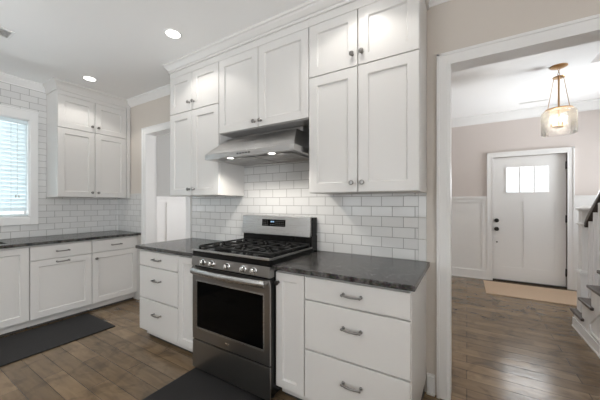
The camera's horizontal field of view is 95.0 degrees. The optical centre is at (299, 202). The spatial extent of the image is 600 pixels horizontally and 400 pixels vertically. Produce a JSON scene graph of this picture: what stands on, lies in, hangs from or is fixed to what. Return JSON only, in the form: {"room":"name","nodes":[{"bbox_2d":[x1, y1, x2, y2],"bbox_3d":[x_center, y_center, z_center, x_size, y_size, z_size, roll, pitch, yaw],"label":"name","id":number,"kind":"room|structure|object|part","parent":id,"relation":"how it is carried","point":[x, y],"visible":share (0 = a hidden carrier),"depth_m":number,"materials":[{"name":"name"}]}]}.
{"room":"kitchen","nodes":[
{"label":"kitchen","id":0,"kind":"room"},
{"bbox_2d":[8,116,29,217],"bbox_3d":[-4.309,-0.108,1.630,0.150,2.860,5.920,0,0,31],"label":"wall","id":1,"kind":"structure","parent":0,"point":[8,116],"depth_m":3.28,"materials":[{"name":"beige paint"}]},
{"bbox_2d":[0,104,38,225],"bbox_3d":[-3.762,-0.419,2.504,0.180,1.350,2.037,0,0,31],"label":"window","id":2,"kind":"structure","parent":1,"relation":"in","point":[5,111],"depth_m":3.28,"materials":[{"name":"white paint"}]},
{"bbox_2d":[0,116,27,215],"bbox_3d":[-3.743,-0.410,2.492,0.070,1.124,1.857,0,0,31],"label":"window blind","id":3,"kind":"object","parent":2,"relation":"attached to","point":[13,132],"visible":1,"depth_m":3.19,"materials":[{"name":"white"}]},
{"bbox_3d":[-3.749,0.142,2.496,0.048,0.020,1.853,0,0,31],"label":"rail","id":4,"kind":"part","parent":3,"relation":"part of","materials":[{"name":"white plastic"}]},
{"bbox_3d":[-3.686,-0.397,2.545,0.012,1.070,1.533,0,0,31],"label":"cord","id":5,"kind":"part","parent":3,"relation":"part of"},
{"bbox_3d":[-3.775,-0.407,2.511,0.150,1.150,1.881,0,0,31],"label":"frame","id":6,"kind":"part","parent":2,"relation":"part of","materials":[{"name":"white paint"}]},
{"bbox_2d":[0,72,44,92],"bbox_3d":[-4.404,-1.397,1.257,0.075,0.082,4.983,0,0,31],"label":"trim","id":7,"kind":"structure","parent":1,"relation":"attached to","point":[4,77],"depth_m":3.19,"materials":[{"name":"white paint"}]},
{"bbox_2d":[0,81,116,238],"bbox_3d":[-3.676,-0.505,2.521,0.008,1.855,3.700,0,0,31],"label":"wall tile","id":8,"kind":"structure","parent":1,"relation":"attached to","point":[56,215],"depth_m":3.40,"materials":[{"name":"white tile"}]},
{"bbox_2d":[46,89,125,197],"bbox_3d":[-2.778,-0.752,3.632,0.376,1.364,0.765,0,0,31],"label":"upper cabinet","id":9,"kind":"object","parent":1,"relation":"attached to","point":[86,137],"visible":0.92,"depth_m":3.46,"materials":[{"name":"grey paint"}]},
{"bbox_3d":[-2.753,-1.093,3.393,0.021,0.384,0.376,0,0,31],"label":"door","id":10,"kind":"part","parent":9,"relation":"part of","materials":[{"name":"grey paint"}]},
{"bbox_3d":[-2.753,-0.484,3.393,0.021,0.821,0.376,0,0,31],"label":"door","id":11,"kind":"part","parent":9,"relation":"part of","materials":[{"name":"grey paint"}]},
{"bbox_2d":[43,77,130,108],"bbox_3d":[-2.773,-1.387,3.627,0.405,0.102,0.872,0,0,31],"label":"trim","id":12,"kind":"structure","parent":9,"relation":"attached to","point":[51,85],"depth_m":3.41,"materials":[{"name":"grey paint"}]},
{"bbox_3d":[-2.555,-1.093,3.720,0.021,0.384,0.376,0,0,31],"label":"door","id":13,"kind":"part","parent":9,"relation":"part of","materials":[{"name":"grey paint"}]},
{"bbox_3d":[-2.555,-0.484,3.720,0.021,0.821,0.376,0,0,31],"label":"door","id":14,"kind":"part","parent":9,"relation":"part of","materials":[{"name":"grey paint"}]},
{"bbox_2d":[126,105,129,197],"bbox_3d":[-2.576,-0.752,3.983,0.364,1.364,0.042,0,0,31],"label":"trim","id":15,"kind":"structure","parent":9,"relation":"attached to","point":[128,106],"depth_m":3.88,"materials":[{"name":"grey paint"}]},
{"bbox_2d":[0,0,309,99],"bbox_3d":[-1.218,-1.513,-0.220,7.355,0.150,5.960,0,0,31],"label":"ceiling","id":16,"kind":"structure","parent":0,"point":[124,45],"depth_m":2.33,"materials":[{"name":"white paint"}]},
{"bbox_2d":[0,27,15,38],"bbox_3d":[-2.566,-1.432,2.211,0.180,0.011,0.360,0,0,31],"label":"ceiling vent","id":17,"kind":"object","parent":16,"relation":"in","point":[5,33],"visible":1,"depth_m":2.32,"materials":[{"name":"white metal"}]},
{"bbox_2d":[82,76,96,81],"bbox_3d":[-2.433,-1.434,3.182,0.144,0.007,0.144,0,0,31],"label":"recessed light","id":18,"kind":"object","parent":16,"relation":"in","point":[88,78],"visible":1,"depth_m":3.17,"materials":[{"name":"white metal"}]},
{"bbox_2d":[164,28,181,38],"bbox_3d":[-1.079,-1.434,2.338,0.144,0.007,0.144,0,0,31],"label":"recessed light","id":19,"kind":"object","parent":16,"relation":"in","point":[171,33],"visible":1,"depth_m":2.33,"materials":[{"name":"white metal"}]},
{"bbox_2d":[156,133,185,196],"bbox_3d":[-1.907,-0.143,5.872,0.150,2.930,3.624,0,0,31],"label":"wall","id":20,"kind":"structure","parent":0,"point":[162,141],"depth_m":4.88,"materials":[{"name":"grey paint"}]},
{"bbox_2d":[156,196,185,241],"bbox_3d":[-1.854,0.605,5.781,0.036,1.435,3.524,0,0,31],"label":"trim","id":21,"kind":"structure","parent":20,"relation":"attached to","point":[170,211],"depth_m":4.99,"materials":[{"name":"white paint"}]},
{"bbox_2d":[0,276,599,399],"bbox_3d":[-0.133,1.382,1.276,7.950,0.120,9.644,0,0,31],"label":"floor","id":22,"kind":"structure","parent":0,"point":[504,347],"depth_m":2.31,"materials":[{"name":"brown wood"}]},
{"bbox_2d":[0,246,28,336],"bbox_3d":[-3.260,0.881,2.585,0.650,0.882,0.910,0,0,31],"label":"base cabinet","id":23,"kind":"object","parent":22,"relation":"on","point":[14,262],"visible":0.93,"depth_m":2.74,"materials":[{"name":"grey paint"}]},
{"bbox_2d":[0,313,114,366],"bbox_3d":[-2.713,1.316,2.341,0.653,0.012,1.790,0,0,31],"label":"kitchen mat","id":24,"kind":"object","parent":22,"relation":"on","point":[19,346],"visible":1,"depth_m":2.70,"materials":[{"name":"grey plastic"}]},
{"bbox_2d":[26,240,91,328],"bbox_3d":[-2.878,0.881,3.207,0.660,0.882,0.548,0,0,31],"label":"base cabinet","id":25,"kind":"object","parent":22,"relation":"on","point":[60,274],"visible":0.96,"depth_m":3.04,"materials":[{"name":"grey paint"}]},
{"bbox_3d":[-2.641,0.527,3.063,0.021,0.140,0.543,0,0,31],"label":"drawer","id":26,"kind":"part","parent":25,"relation":"part of","materials":[{"name":"grey paint"}]},
{"bbox_2d":[87,235,137,310],"bbox_3d":[-2.596,0.881,3.671,0.660,0.882,0.536,0,0,31],"label":"base cabinet","id":27,"kind":"object","parent":22,"relation":"on","point":[114,260],"visible":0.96,"depth_m":3.51,"materials":[{"name":"grey paint"}]},
{"bbox_3d":[-2.359,0.527,3.528,0.021,0.140,0.531,0,0,31],"label":"drawer","id":28,"kind":"part","parent":27,"relation":"part of","materials":[{"name":"grey paint"}]},
{"bbox_3d":[-2.359,0.909,3.528,0.021,0.604,0.531,0,0,31],"label":"door","id":29,"kind":"part","parent":27,"relation":"part of","materials":[{"name":"grey paint"}]},
{"bbox_2d":[140,249,187,350],"bbox_3d":[-1.157,0.881,2.768,0.601,0.882,0.662,0,0,31],"label":"base cabinet","id":30,"kind":"object","parent":22,"relation":"on","point":[158,270],"visible":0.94,"depth_m":2.50,"materials":[{"name":"grey paint"}]},
{"bbox_3d":[-1.301,1.062,2.530,0.595,0.298,0.021,0,0,31],"label":"drawer","id":31,"kind":"part","parent":30,"relation":"part of","materials":[{"name":"grey paint"}]},
{"bbox_3d":[-1.301,0.754,2.530,0.595,0.298,0.021,0,0,31],"label":"drawer","id":32,"kind":"part","parent":30,"relation":"part of","materials":[{"name":"grey paint"}]},
{"bbox_3d":[-1.301,0.526,2.530,0.595,0.138,0.021,0,0,31],"label":"drawer","id":33,"kind":"part","parent":30,"relation":"part of","materials":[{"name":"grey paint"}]},
{"bbox_2d":[135,238,221,256],"bbox_3d":[-1.048,0.424,2.705,0.887,0.031,0.643,0,0,31],"label":"countertop","id":34,"kind":"structure","parent":30,"relation":"on","point":[183,247],"depth_m":2.63,"materials":[{"name":"black stone"}]},
{"bbox_2d":[178,255,194,353],"bbox_3d":[-0.783,0.881,2.547,0.267,0.882,0.652,0,0,31],"label":"base cabinet","id":35,"kind":"object","parent":22,"relation":"on","point":[185,278],"visible":0.19,"depth_m":2.33,"materials":[{"name":"grey paint"}]},
{"bbox_2d":[142,367,264,399],"bbox_3d":[-0.655,1.316,1.687,0.830,0.012,0.705,0,0,31],"label":"kitchen mat","id":36,"kind":"object","parent":22,"relation":"on","point":[196,384],"visible":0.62,"depth_m":1.92,"materials":[{"name":"grey plastic"}]},
{"bbox_2d":[190,214,316,399],"bbox_3d":[-0.365,0.718,2.232,0.768,1.210,0.738,0,0,31],"label":"gas range","id":37,"kind":"object","parent":22,"relation":"on","point":[234,288],"visible":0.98,"depth_m":1.98,"materials":[{"name":"silver metal"}]},
{"bbox_3d":[-0.742,0.452,2.077,0.048,0.048,0.042,0,0,31],"label":"burner knob","id":38,"kind":"part","parent":37,"relation":"part of","materials":[{"name":"silver metal"}]},
{"bbox_3d":[-0.659,0.452,2.027,0.048,0.048,0.042,0,0,31],"label":"burner knob","id":39,"kind":"part","parent":37,"relation":"part of","materials":[{"name":"silver metal"}]},
{"bbox_3d":[-0.523,0.452,1.945,0.048,0.048,0.042,0,0,31],"label":"burner knob","id":40,"kind":"part","parent":37,"relation":"part of","materials":[{"name":"silver metal"}]},
{"bbox_3d":[-0.538,0.525,1.946,0.722,0.046,0.070,0,0,31],"label":"oven handle","id":41,"kind":"part","parent":37,"relation":"part of","materials":[{"name":"silver metal"}]},
{"bbox_3d":[-0.522,0.787,1.978,0.676,0.378,0.011,0,0,31],"label":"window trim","id":42,"kind":"part","parent":37,"relation":"part of","materials":[{"name":"black glass"}]},
{"bbox_3d":[-0.517,1.180,1.980,0.762,0.215,0.014,0,0,31],"label":"storage drawer","id":43,"kind":"part","parent":37,"relation":"part of","materials":[{"name":"silver metal"}]},
{"bbox_3d":[-0.517,0.780,1.980,0.762,0.560,0.014,0,0,31],"label":"oven door","id":44,"kind":"part","parent":37,"relation":"part of","materials":[{"name":"silver metal"}]},
{"bbox_3d":[-0.511,0.454,1.990,0.762,0.073,0.062,0,0,31],"label":"control panel","id":45,"kind":"part","parent":37,"relation":"part of","materials":[{"name":"silver metal"}]},
{"bbox_2d":[195,265,281,397],"bbox_3d":[-0.344,0.847,2.267,0.754,0.860,0.656,0,0,31],"label":"oven","id":46,"kind":"object","parent":37,"relation":"in","point":[235,324],"depth_m":1.92,"materials":[{"name":"silver metal"}]},
{"bbox_3d":[-0.393,0.452,1.865,0.048,0.048,0.042,0,0,31],"label":"burner knob","id":47,"kind":"part","parent":37,"relation":"part of","materials":[{"name":"silver metal"}]},
{"bbox_2d":[192,238,312,266],"bbox_3d":[-0.373,0.376,2.218,0.768,0.084,0.590,0,0,31],"label":"cooktop","id":48,"kind":"object","parent":37,"relation":"in","point":[249,252],"depth_m":2.07,"materials":[{"name":"black metal"}]},
{"bbox_3d":[-0.314,0.452,1.817,0.048,0.048,0.042,0,0,31],"label":"burner knob","id":49,"kind":"part","parent":37,"relation":"part of","materials":[{"name":"silver metal"}]},
{"bbox_2d":[274,271,309,399],"bbox_3d":[0.083,0.881,2.022,0.220,0.882,0.652,0,0,31],"label":"base cabinet","id":50,"kind":"object","parent":22,"relation":"on","point":[290,287],"visible":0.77,"depth_m":1.78,"materials":[{"name":"grey paint"}]},
{"bbox_2d":[305,274,425,399],"bbox_3d":[0.443,0.881,1.798,0.624,0.882,0.662,0,0,31],"label":"base cabinet","id":51,"kind":"object","parent":22,"relation":"on","point":[363,341],"visible":0.98,"depth_m":1.55,"materials":[{"name":"grey paint"}]},
{"bbox_2d":[273,251,429,291],"bbox_3d":[0.359,0.424,1.850,0.869,0.031,0.640,0,0,31],"label":"countertop","id":52,"kind":"structure","parent":51,"relation":"on","point":[401,274],"depth_m":1.71,"materials":[{"name":"black stone"}]},
{"bbox_3d":[0.283,1.030,1.534,0.123,0.018,0.044,0,0,31],"label":"pull handle","id":53,"kind":"part","parent":51,"relation":"part of","materials":[{"name":"grey metal"}]},
{"bbox_3d":[0.283,0.716,1.534,0.123,0.018,0.044,0,0,31],"label":"pull handle","id":54,"kind":"part","parent":51,"relation":"part of","materials":[{"name":"grey metal"}]},
{"bbox_3d":[0.283,0.524,1.534,0.123,0.018,0.044,0,0,31],"label":"pull handle","id":55,"kind":"part","parent":51,"relation":"part of","materials":[{"name":"grey metal"}]},
{"bbox_3d":[0.299,1.062,1.560,0.618,0.298,0.021,0,0,31],"label":"drawer","id":56,"kind":"part","parent":51,"relation":"part of","materials":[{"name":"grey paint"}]},
{"bbox_3d":[0.299,0.754,1.560,0.618,0.298,0.021,0,0,31],"label":"drawer","id":57,"kind":"part","parent":51,"relation":"part of","materials":[{"name":"grey paint"}]},
{"bbox_3d":[0.299,0.526,1.560,0.618,0.138,0.021,0,0,31],"label":"drawer","id":58,"kind":"part","parent":51,"relation":"part of","materials":[{"name":"grey paint"}]},
{"bbox_2d":[483,280,576,305],"bbox_3d":[3.505,1.317,3.985,1.378,0.010,0.770,0,0,31],"label":"rug","id":59,"kind":"object","parent":22,"relation":"on","point":[558,296],"visible":0.74,"depth_m":4.03,"materials":[{"name":"beige fabric"}]},
{"bbox_2d":[570,190,599,357],"bbox_3d":[2.977,0.144,1.928,1.178,2.357,1.767,0,0,31],"label":"staircase","id":60,"kind":"structure","parent":22,"relation":"on","point":[586,319],"depth_m":2.70,"materials":[{"name":"white paint"}]},
{"bbox_3d":[2.989,0.584,2.872,0.140,1.107,0.140,0,0,31],"label":"newel post","id":61,"kind":"part","parent":60,"relation":"part of","materials":[{"name":"white paint"}]},
{"bbox_3d":[2.563,-0.391,2.170,0.064,1.286,1.598,0,0,31],"label":"handrail","id":62,"kind":"part","parent":60,"relation":"part of","materials":[{"name":"brown wood"}]},
{"bbox_3d":[2.439,0.775,2.135,0.015,0.868,1.004,0,0,31],"label":"panel moulding","id":63,"kind":"part","parent":60,"relation":"part of","materials":[{"name":"white paint"}]},
{"bbox_3d":[-3.746,0.881,1.784,0.650,0.882,0.958,0,0,31],"label":"base cabinet","id":64,"kind":"object","parent":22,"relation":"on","visible":0},
{"bbox_2d":[0,230,140,248],"bbox_3d":[-3.220,0.424,2.647,0.640,0.031,2.987,0,0,31],"label":"countertop","id":65,"kind":"structure","parent":64,"relation":"on","point":[41,240],"depth_m":3.15,"materials":[{"name":"black stone"}]},
{"bbox_2d":[130,0,599,394],"bbox_3d":[0.519,-0.143,2.211,7.805,2.930,0.120,0,0,31],"label":"wall","id":66,"kind":"structure","parent":0,"point":[452,25],"depth_m":1.89,"materials":[{"name":"beige paint"}]},
{"bbox_2d":[133,235,140,299],"bbox_3d":[-2.455,0.881,3.922,0.615,0.882,0.036,0,0,31],"label":"trim","id":67,"kind":"structure","parent":66,"relation":"attached to","point":[137,294],"depth_m":3.76,"materials":[{"name":"grey paint"}]},
{"bbox_2d":[127,84,169,107],"bbox_3d":[-1.821,-1.397,3.516,1.451,0.082,0.075,0,0,31],"label":"trim","id":68,"kind":"structure","parent":66,"relation":"attached to","point":[163,91],"depth_m":3.60,"materials":[{"name":"white paint"}]},
{"bbox_2d":[141,121,191,264],"bbox_3d":[-1.678,0.156,3.530,1.018,2.332,0.151,0,0,31],"label":"trim","id":69,"kind":"structure","parent":66,"relation":"attached to","point":[148,134],"depth_m":3.73,"materials":[{"name":"white paint"}]},
{"bbox_2d":[170,55,243,196],"bbox_3d":[-0.971,-0.752,2.817,0.726,1.364,0.370,0,0,31],"label":"upper cabinet","id":70,"kind":"object","parent":66,"relation":"attached to","point":[194,90],"visible":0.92,"depth_m":2.66,"materials":[{"name":"grey paint"}]},
{"bbox_3d":[-1.204,-1.099,2.794,0.346,0.372,0.021,0,0,31],"label":"door","id":71,"kind":"part","parent":70,"relation":"part of","materials":[{"name":"grey paint"}]},
{"bbox_3d":[-1.204,-0.490,2.794,0.346,0.833,0.021,0,0,31],"label":"door","id":72,"kind":"part","parent":70,"relation":"part of","materials":[{"name":"grey paint"}]},
{"bbox_3d":[-0.893,-1.099,2.605,0.368,0.372,0.021,0,0,31],"label":"door","id":73,"kind":"part","parent":70,"relation":"part of","materials":[{"name":"grey paint"}]},
{"bbox_3d":[-0.893,-0.490,2.605,0.368,0.833,0.021,0,0,31],"label":"door","id":74,"kind":"part","parent":70,"relation":"part of","materials":[{"name":"grey paint"}]},
{"bbox_2d":[219,20,309,137],"bbox_3d":[-0.259,-1.029,2.386,0.936,0.812,0.370,0,0,31],"label":"upper cabinet","id":75,"kind":"object","parent":66,"relation":"attached to","point":[264,82],"visible":0.85,"depth_m":2.23,"materials":[{"name":"grey paint"}]},
{"bbox_3d":[-0.536,-0.955,2.389,0.452,0.659,0.021,0,0,31],"label":"door","id":76,"kind":"part","parent":75,"relation":"part of","materials":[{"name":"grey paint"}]},
{"bbox_2d":[205,126,308,166],"bbox_3d":[-0.305,-0.492,2.337,0.905,0.251,0.501,0,0,31],"label":"range hood","id":77,"kind":"object","parent":75,"relation":"attached to","point":[287,145],"visible":0.96,"depth_m":2.20,"materials":[{"name":"silver metal"}]},
{"bbox_3d":[-0.136,-0.955,2.146,0.471,0.659,0.021,0,0,31],"label":"door","id":78,"kind":"part","parent":75,"relation":"part of","materials":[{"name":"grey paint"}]},
{"bbox_2d":[163,0,429,74],"bbox_3d":[-0.250,-1.391,2.377,2.516,0.094,0.392,0,0,31],"label":"trim","id":79,"kind":"structure","parent":75,"relation":"attached to","point":[310,9],"depth_m":2.22,"materials":[{"name":"grey paint"}]},
{"bbox_2d":[117,161,418,260],"bbox_3d":[-0.940,-0.108,3.021,4.155,1.060,0.008,0,0,31],"label":"tiled wall","id":80,"kind":"structure","parent":66,"relation":"attached to","point":[385,225],"depth_m":2.40,"materials":[{"name":"white tile"}]},
{"bbox_2d":[309,0,426,193],"bbox_3d":[0.464,-0.752,1.948,0.752,1.364,0.370,0,0,31],"label":"upper cabinet","id":81,"kind":"object","parent":66,"relation":"attached to","point":[368,58],"visible":0.98,"depth_m":1.79,"materials":[{"name":"grey paint"}]},
{"bbox_3d":[0.228,-1.099,1.925,0.366,0.372,0.021,0,0,31],"label":"door","id":82,"kind":"part","parent":81,"relation":"part of","materials":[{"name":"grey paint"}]},
{"bbox_3d":[0.228,-0.490,1.925,0.366,0.833,0.021,0,0,31],"label":"door","id":83,"kind":"part","parent":81,"relation":"part of","materials":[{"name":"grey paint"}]},
{"bbox_3d":[0.549,-1.099,1.730,0.373,0.372,0.021,0,0,31],"label":"door","id":84,"kind":"part","parent":81,"relation":"part of","materials":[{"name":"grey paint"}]},
{"bbox_3d":[0.549,-0.490,1.730,0.373,0.833,0.021,0,0,31],"label":"door","id":85,"kind":"part","parent":81,"relation":"part of","materials":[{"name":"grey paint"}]},
{"bbox_2d":[418,193,426,260],"bbox_3d":[0.859,0.167,1.929,0.052,0.480,0.011,0,0,31],"label":"trim","id":86,"kind":"structure","parent":66,"relation":"attached to","point":[422,200],"depth_m":1.92,"materials":[{"name":"white tile"}]},
{"bbox_2d":[427,373,434,396],"bbox_3d":[0.902,1.252,1.896,0.052,0.140,0.023,0,0,31],"label":"baseboard","id":87,"kind":"structure","parent":66,"relation":"attached to","point":[430,377],"depth_m":1.89,"materials":[{"name":"white paint"}]},
{"bbox_2d":[428,0,450,7],"bbox_3d":[0.595,-1.397,-1.296,2.838,0.082,5.800,0,0,31],"label":"trim","id":88,"kind":"structure","parent":66,"relation":"attached to","point":[432,3],"depth_m":1.88,"materials":[{"name":"white paint"}]},
{"bbox_2d":[437,14,599,399],"bbox_3d":[1.453,0.159,1.631,1.144,2.327,0.151,0,0,31],"label":"trim","id":89,"kind":"structure","parent":66,"relation":"attached to","point":[585,30],"depth_m":1.83,"materials":[{"name":"white paint"}]},
{"bbox_2d":[452,41,599,118],"bbox_3d":[1.412,-1.658,3.824,7.950,0.300,3.684,0,0,31],"label":"ceiling","id":90,"kind":"structure","parent":0,"point":[500,86],"depth_m":3.47,"materials":[{"name":"paint"}]},
{"bbox_2d":[519,99,548,104],"bbox_3d":[3.475,-1.504,4.091,0.340,0.007,0.056,0,0,31],"label":"ceiling vent","id":91,"kind":"object","parent":90,"relation":"in","point":[544,99],"visible":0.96,"depth_m":4.08,"materials":[{"name":"white metal"}]},
{"bbox_2d":[541,63,577,136],"bbox_3d":[2.855,-1.135,3.034,0.300,0.745,0.300,0,0,31],"label":"pendant light","id":92,"kind":"object","parent":90,"relation":"hanging from","point":[573,115],"visible":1,"depth_m":3.01,"materials":[{"name":"gold metal"}]},
{"bbox_2d":[550,116,553,127],"bbox_3d":[2.817,-0.901,3.069,0.044,0.134,0.035,0,0,31],"label":"bulb","id":93,"kind":"object","parent":92,"relation":"attached to","point":[552,119],"depth_m":3.06,"materials":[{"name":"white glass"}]},
{"bbox_3d":[2.855,-1.029,3.034,0.240,0.016,0.240,0,0,31],"label":"plate","id":94,"kind":"part","parent":92,"relation":"part of","materials":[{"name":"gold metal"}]},
{"bbox_3d":[2.855,-1.195,3.034,0.018,0.365,0.018,0,0,31],"label":"rod","id":95,"kind":"part","parent":92,"relation":"part of","materials":[{"name":"gold metal"}]},
{"bbox_3d":[2.855,-0.893,3.034,0.300,0.260,0.300,0,0,31],"label":"lamp shade","id":96,"kind":"part","parent":92,"relation":"part of","materials":[{"name":"clear glass"}]},
{"bbox_2d":[560,114,564,125],"bbox_3d":[2.846,-0.901,2.984,0.036,0.134,0.043,0,0,31],"label":"bulb","id":97,"kind":"object","parent":92,"relation":"attached to","point":[562,117],"depth_m":2.97,"materials":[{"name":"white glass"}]},
{"bbox_2d":[452,109,599,286],"bbox_3d":[3.701,-0.143,4.561,4.800,2.930,0.150,0,0,31],"label":"wall","id":98,"kind":"structure","parent":0,"point":[471,144],"depth_m":4.51,"materials":[{"name":"grey paint"}]},
{"bbox_2d":[452,196,486,279],"bbox_3d":[2.412,0.605,5.234,1.897,1.435,0.036,0,0,31],"label":"trim","id":99,"kind":"structure","parent":98,"relation":"attached to","point":[469,213],"depth_m":4.88,"materials":[{"name":"white paint"}]},
{"bbox_2d":[452,98,599,127],"bbox_3d":[3.580,-1.442,4.477,4.680,0.131,0.120,0,0,31],"label":"trim","id":100,"kind":"structure","parent":98,"relation":"attached to","point":[592,104],"depth_m":4.48,"materials":[{"name":"white paint"}]},
{"bbox_2d":[493,153,566,288],"bbox_3d":[3.749,0.273,4.491,1.010,2.098,0.160,0,0,31],"label":"door","id":101,"kind":"structure","parent":98,"relation":"in","point":[529,228],"depth_m":4.48,"materials":[{"name":"white paint"}]},
{"bbox_2d":[487,147,574,289],"bbox_3d":[3.696,0.235,4.460,1.103,2.175,0.027,0,0,31],"label":"trim","id":102,"kind":"structure","parent":98,"relation":"attached to","point":[570,151],"depth_m":4.22,"materials":[{"name":"white paint"}]},
{"bbox_2d":[575,195,596,289],"bbox_3d":[4.884,0.605,3.735,1.680,1.435,0.036,0,0,31],"label":"trim","id":103,"kind":"structure","parent":98,"relation":"attached to","point":[580,200],"depth_m":4.15,"materials":[{"name":"white paint"}]}
]}

